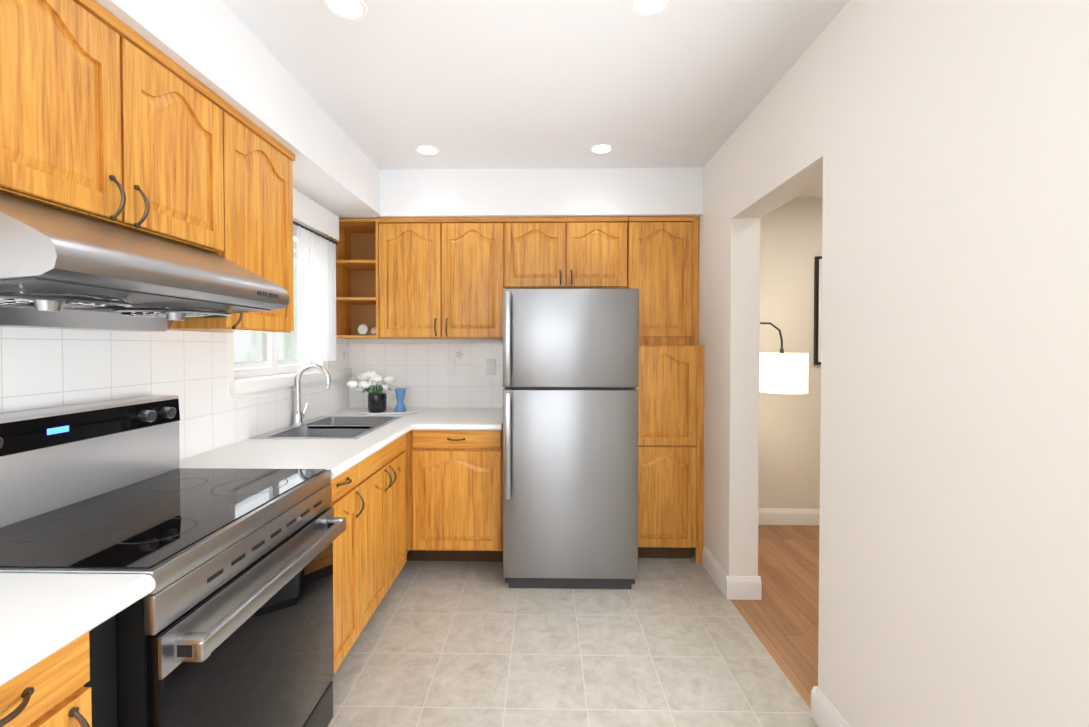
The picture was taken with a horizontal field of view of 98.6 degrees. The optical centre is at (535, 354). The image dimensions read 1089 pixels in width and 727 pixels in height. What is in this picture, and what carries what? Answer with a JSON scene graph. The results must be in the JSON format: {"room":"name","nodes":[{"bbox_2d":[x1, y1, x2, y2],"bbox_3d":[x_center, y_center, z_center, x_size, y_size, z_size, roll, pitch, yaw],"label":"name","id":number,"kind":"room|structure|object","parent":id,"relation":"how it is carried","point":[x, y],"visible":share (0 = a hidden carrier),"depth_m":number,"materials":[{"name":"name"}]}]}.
{"room":"kitchen","nodes":[
{"label":"kitchen","id":0,"kind":"room"},
{"bbox_2d":[227,218,347,401],"bbox_3d":[-1.458,0.097,1.025,0.150,2.460,4.930,0,1,1],"label":"wall","id":1,"kind":"structure","parent":0,"point":[230,369],"depth_m":2.37,"materials":[{"name":"tile"},{"name":"paint"}]},
{"bbox_2d":[0,0,231,255],"bbox_3d":[-1.222,-0.590,0.990,0.318,0.511,1.191,0,1,1],"label":"upper cabinet","id":2,"kind":"object","parent":1,"relation":"attached to","point":[106,116],"depth_m":1.16,"materials":[{"name":"brown wood"}]},
{"bbox_2d":[0,327,348,459],"bbox_3d":[-1.368,0.052,1.673,0.006,0.790,3.330,0,1,1],"label":"backsplash","id":3,"kind":"structure","parent":1,"relation":"attached to","point":[41,368],"depth_m":1.68,"materials":[{"name":"white tile"}]},
{"bbox_2d":[168,106,294,332],"bbox_3d":[-1.207,-0.474,1.803,0.318,0.768,0.447,0,1,1],"label":"upper cabinet","id":4,"kind":"object","parent":1,"relation":"attached to","point":[262,172],"depth_m":1.79,"materials":[{"name":"brown wood"}]},
{"bbox_2d":[0,193,289,331],"bbox_3d":[-1.106,-0.202,1.208,0.541,0.263,0.755,0,1,1],"label":"range hood","id":5,"kind":"object","parent":4,"relation":"attached to","point":[60,269],"visible":1,"depth_m":1.06,"materials":[{"name":"silver metal"}]},
{"bbox_2d":[229,241,351,394],"bbox_3d":[-1.396,-0.244,2.702,0.150,0.830,1.256,0,1,1],"label":"window","id":6,"kind":"structure","parent":1,"relation":"in","point":[261,354],"depth_m":2.50,"materials":[{"name":"white"}]},
{"bbox_2d":[293,221,337,244],"bbox_3d":[-1.318,-0.702,2.520,0.072,0.015,0.970,0,1,1],"label":"curtain rod","id":7,"kind":"object","parent":1,"relation":"attached to","point":[308,229],"visible":0.38,"depth_m":2.69,"materials":[{"name":"grey metal"}]},
{"bbox_2d":[297,226,336,362],"bbox_3d":[-1.286,-0.325,2.766,0.032,0.740,0.470,0,1,1],"label":"sheer curtain","id":8,"kind":"object","parent":7,"relation":"hanging from","point":[316,277],"visible":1,"depth_m":2.72,"materials":[{"name":"white fabric"}]},
{"bbox_2d":[348,339,502,342],"bbox_3d":[-0.070,0.060,3.389,2.536,2.460,0.150,0,1,1],"label":"wall","id":9,"kind":"structure","parent":0,"point":[425,340],"depth_m":3.33,"materials":[{"name":"white paint"}]},
{"bbox_2d":[329,219,388,338],"bbox_3d":[-1.172,-0.490,3.170,0.323,0.767,0.308,0,1,1],"label":"open corner shelf","id":10,"kind":"object","parent":9,"relation":"attached to","point":[357,275],"visible":0.69,"depth_m":3.25,"materials":[{"name":"brown wood"}]},
{"bbox_2d":[357,324,368,334],"bbox_3d":[-1.162,-0.164,3.152,0.076,0.077,0.027,0,1,1],"label":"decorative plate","id":11,"kind":"object","parent":10,"relation":"on","point":[362,329],"visible":0.96,"depth_m":3.14,"materials":[{"name":"white ceramic"}]},
{"bbox_2d":[370,327,375,334],"bbox_3d":[-1.078,-0.152,3.140,0.064,0.055,0.062,0,1,1],"label":"trinkets","id":12,"kind":"object","parent":10,"relation":"on","point":[373,331],"visible":0.52,"depth_m":3.11,"materials":[{"name":"pink ceramic"}]},
{"bbox_2d":[349,342,504,407],"bbox_3d":[-0.771,0.168,3.326,1.124,0.505,0.006,0,1,1],"label":"backsplash","id":13,"kind":"structure","parent":9,"relation":"attached to","point":[416,370],"depth_m":3.32,"materials":[{"name":"white tile"}]},
{"bbox_2d":[486,359,495,374],"bbox_3d":[-0.319,0.094,3.310,0.072,0.115,0.005,0,1,1],"label":"electrical outlet plate","id":14,"kind":"object","parent":13,"relation":"attached to","point":[490,363],"depth_m":3.31,"materials":[{"name":"white plastic"}]},
{"bbox_2d":[378,217,505,338],"bbox_3d":[-0.601,-0.490,3.154,0.815,0.766,0.318,0,1,1],"label":"upper cabinet","id":15,"kind":"object","parent":9,"relation":"attached to","point":[446,278],"depth_m":3.00,"materials":[{"name":"brown wood"}]},
{"bbox_2d":[506,217,627,288],"bbox_3d":[0.192,-0.650,3.136,0.786,0.446,0.318,0,1,1],"label":"upper cabinet","id":16,"kind":"object","parent":9,"relation":"attached to","point":[542,252],"depth_m":2.98,"materials":[{"name":"brown wood"}]},
{"bbox_2d":[222,0,849,196],"bbox_3d":[0.894,-1.184,1.082,4.850,0.100,5.175,0,1,1],"label":"ceiling","id":17,"kind":"structure","parent":0,"point":[480,84],"depth_m":1.91,"materials":[{"name":"white paint"}]},
{"bbox_2d":[95,0,381,218],"bbox_3d":[-1.203,-0.990,1.003,0.360,0.285,4.630,0,1,1],"label":"soffit","id":18,"kind":"object","parent":17,"relation":"attached to","point":[218,47],"depth_m":1.73,"materials":[{"name":"white paint"}]},
{"bbox_2d":[293,189,338,240],"bbox_3d":[-1.269,-0.793,2.518,0.016,0.153,0.950,0,1,1],"label":"wall","id":19,"kind":"structure","parent":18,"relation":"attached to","point":[311,213],"depth_m":2.69,"materials":[{"name":"white paint"}]},
{"bbox_2d":[323,0,366,20],"bbox_3d":[-0.624,-1.139,1.531,0.135,0.004,0.135,0,1,-5],"label":"recessed light","id":20,"kind":"object","parent":17,"relation":"in","point":[352,9],"depth_m":1.54,"materials":[{"name":"white"}]},
{"bbox_2d":[415,145,439,154],"bbox_3d":[-0.616,-1.157,2.655,0.135,0.004,0.135,0,1,-5],"label":"recessed light","id":21,"kind":"object","parent":17,"relation":"in","point":[426,149],"depth_m":2.65,"materials":[{"name":"white"}]},
{"bbox_2d":[589,143,613,153],"bbox_3d":[0.368,-1.156,2.636,0.135,0.004,0.135,0,1,-5],"label":"recessed light","id":22,"kind":"object","parent":17,"relation":"in","point":[600,148],"depth_m":2.63,"materials":[{"name":"white"}]},
{"bbox_2d":[630,0,671,16],"bbox_3d":[0.372,-1.139,1.512,0.135,0.004,0.135,0,1,-5],"label":"recessed light","id":23,"kind":"object","parent":17,"relation":"in","point":[639,7],"depth_m":1.53,"materials":[{"name":"white"}]},
{"bbox_2d":[380,167,702,217],"bbox_3d":[0.030,-1.021,3.115,2.026,0.290,0.360,0,1,1],"label":"ceiling soffit","id":24,"kind":"structure","parent":0,"point":[545,192],"depth_m":2.94,"materials":[{"name":"white paint"}]},
{"bbox_2d":[328,525,819,726],"bbox_3d":[0.894,1.351,1.122,4.850,0.050,5.175,0,1,1],"label":"floor","id":25,"kind":"structure","parent":0,"point":[668,642],"depth_m":2.07,"materials":[{"name":"tile"}]},
{"bbox_2d":[0,615,116,726],"bbox_3d":[-1.082,0.898,0.682,0.613,0.870,0.446,0,1,1],"label":"base cabinet","id":26,"kind":"object","parent":25,"relation":"on","point":[73,683],"visible":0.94,"depth_m":0.77,"materials":[{"name":"brown wood"}]},
{"bbox_2d":[0,395,345,726],"bbox_3d":[-1.012,0.737,1.281,0.709,1.173,0.748,0,1,1],"label":"stove","id":27,"kind":"object","parent":25,"relation":"on","point":[227,621],"visible":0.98,"depth_m":1.19,"materials":[{"name":"black metal"}]},
{"bbox_2d":[330,456,369,673],"bbox_3d":[-1.059,0.879,1.860,0.613,0.870,0.393,0,1,1],"label":"base cabinet","id":28,"kind":"object","parent":25,"relation":"on","point":[350,489],"depth_m":1.91,"materials":[{"name":"brown wood"}]},
{"bbox_2d":[0,408,502,686],"bbox_3d":[-0.801,0.436,1.041,1.157,0.038,4.577,0,1,1],"label":"countertop","id":29,"kind":"structure","parent":28,"relation":"on","point":[43,616],"depth_m":0.87,"materials":[{"name":"white stone"}]},
{"bbox_2d":[292,364,330,425],"bbox_3d":[-1.232,0.220,2.588,0.212,0.337,0.089,0,1,1],"label":"faucet","id":30,"kind":"object","parent":29,"relation":"on","point":[298,417],"visible":0.98,"depth_m":2.56,"materials":[{"name":"silver metal"}]},
{"bbox_2d":[249,416,400,438],"bbox_3d":[-1.090,0.476,2.545,0.508,0.174,0.690,0,1,1],"label":"sink","id":31,"kind":"object","parent":29,"relation":"in","point":[337,427],"visible":0.23,"depth_m":2.53,"materials":[{"name":"silver metal"}]},
{"bbox_2d":[355,408,417,414],"bbox_3d":[-0.979,0.378,3.076,0.410,0.012,0.243,0,1,1],"label":"tray","id":32,"kind":"object","parent":29,"relation":"on","point":[389,411],"visible":0.77,"depth_m":3.04,"materials":[{"name":"white ceramic"}]},
{"bbox_2d":[346,371,394,412],"bbox_3d":[-1.084,0.243,3.075,0.293,0.268,0.205,0,1,1],"label":"flower vase","id":33,"kind":"object","parent":32,"relation":"on","point":[377,401],"visible":1,"depth_m":3.03,"materials":[{"name":"black"}]},
{"bbox_2d":[394,388,405,411],"bbox_3d":[-0.894,0.302,3.083,0.076,0.150,0.076,0,1,1],"label":"vase","id":34,"kind":"object","parent":32,"relation":"on","point":[400,397],"visible":1,"depth_m":3.06,"materials":[{"name":"blue"}]},
{"bbox_2d":[382,429,502,588],"bbox_3d":[-0.504,0.862,2.971,0.635,0.870,0.724,0,1,1],"label":"base cabinet","id":35,"kind":"object","parent":25,"relation":"on","point":[419,495],"depth_m":2.67,"materials":[{"name":"brown wood"}]},
{"bbox_2d":[503,288,638,588],"bbox_3d":[0.195,0.468,2.900,0.740,1.660,0.770,0,1,1],"label":"fridge","id":36,"kind":"object","parent":25,"relation":"on","point":[570,430],"visible":1,"depth_m":2.56,"materials":[{"name":"grey metal"}]},
{"bbox_2d":[627,216,703,562],"bbox_3d":[0.815,0.211,3.066,0.451,2.167,0.463,0,1,1],"label":"pantry cabinet","id":37,"kind":"object","parent":25,"relation":"on","point":[663,264],"visible":0.73,"depth_m":2.89,"materials":[{"name":"brown wood"}]},
{"bbox_2d":[757,181,822,575],"bbox_3d":[1.174,0.082,1.997,0.004,2.460,3.075,0,1,1],"label":"wall","id":38,"kind":"structure","parent":0,"point":[759,371],"depth_m":2.48,"materials":[{"name":"beige paint"}]},
{"bbox_2d":[759,322,807,393],"bbox_3d":[1.475,0.013,3.053,0.555,0.465,0.300,0,1,1],"label":"lamp","id":39,"kind":"object","parent":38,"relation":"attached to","point":[781,372],"visible":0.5,"depth_m":2.93,"materials":[{"name":"white fabric"}]},
{"bbox_2d":[759,197,822,508],"bbox_3d":[2.285,0.057,3.588,2.164,2.460,0.150,0,1,1],"label":"wall","id":40,"kind":"structure","parent":0,"point":[789,424],"depth_m":3.52,"materials":[{"name":"beige paint"}]},
{"bbox_2d":[758,508,819,524],"bbox_3d":[2.208,1.228,3.525,2.014,0.120,0.016,0,1,1],"label":"baseboard","id":41,"kind":"structure","parent":40,"relation":"attached to","point":[771,516],"depth_m":3.51,"materials":[{"name":"white wood"}]},
{"bbox_2d":[814,256,821,364],"bbox_3d":[2.395,-0.324,3.489,0.620,0.805,0.028,0,1,1],"label":"picture frame","id":42,"kind":"object","parent":40,"relation":"attached to","point":[817,303],"visible":0.19,"depth_m":3.48,"materials":[{"name":"black wood"}]},
{"bbox_2d":[693,0,1088,726],"bbox_3d":[1.077,0.098,0.977,0.150,2.460,4.630,0,1,1],"label":"wall","id":43,"kind":"structure","parent":0,"point":[939,148],"depth_m":1.19,"materials":[{"name":"white paint"}]},
{"bbox_2d":[702,546,849,726],"bbox_3d":[1.073,1.271,0.778,0.182,0.120,4.195,0,1,1],"label":"baseboard","id":44,"kind":"structure","parent":43,"relation":"attached to","point":[825,712],"depth_m":2.48,"materials":[{"name":"white wood"}]}
]}

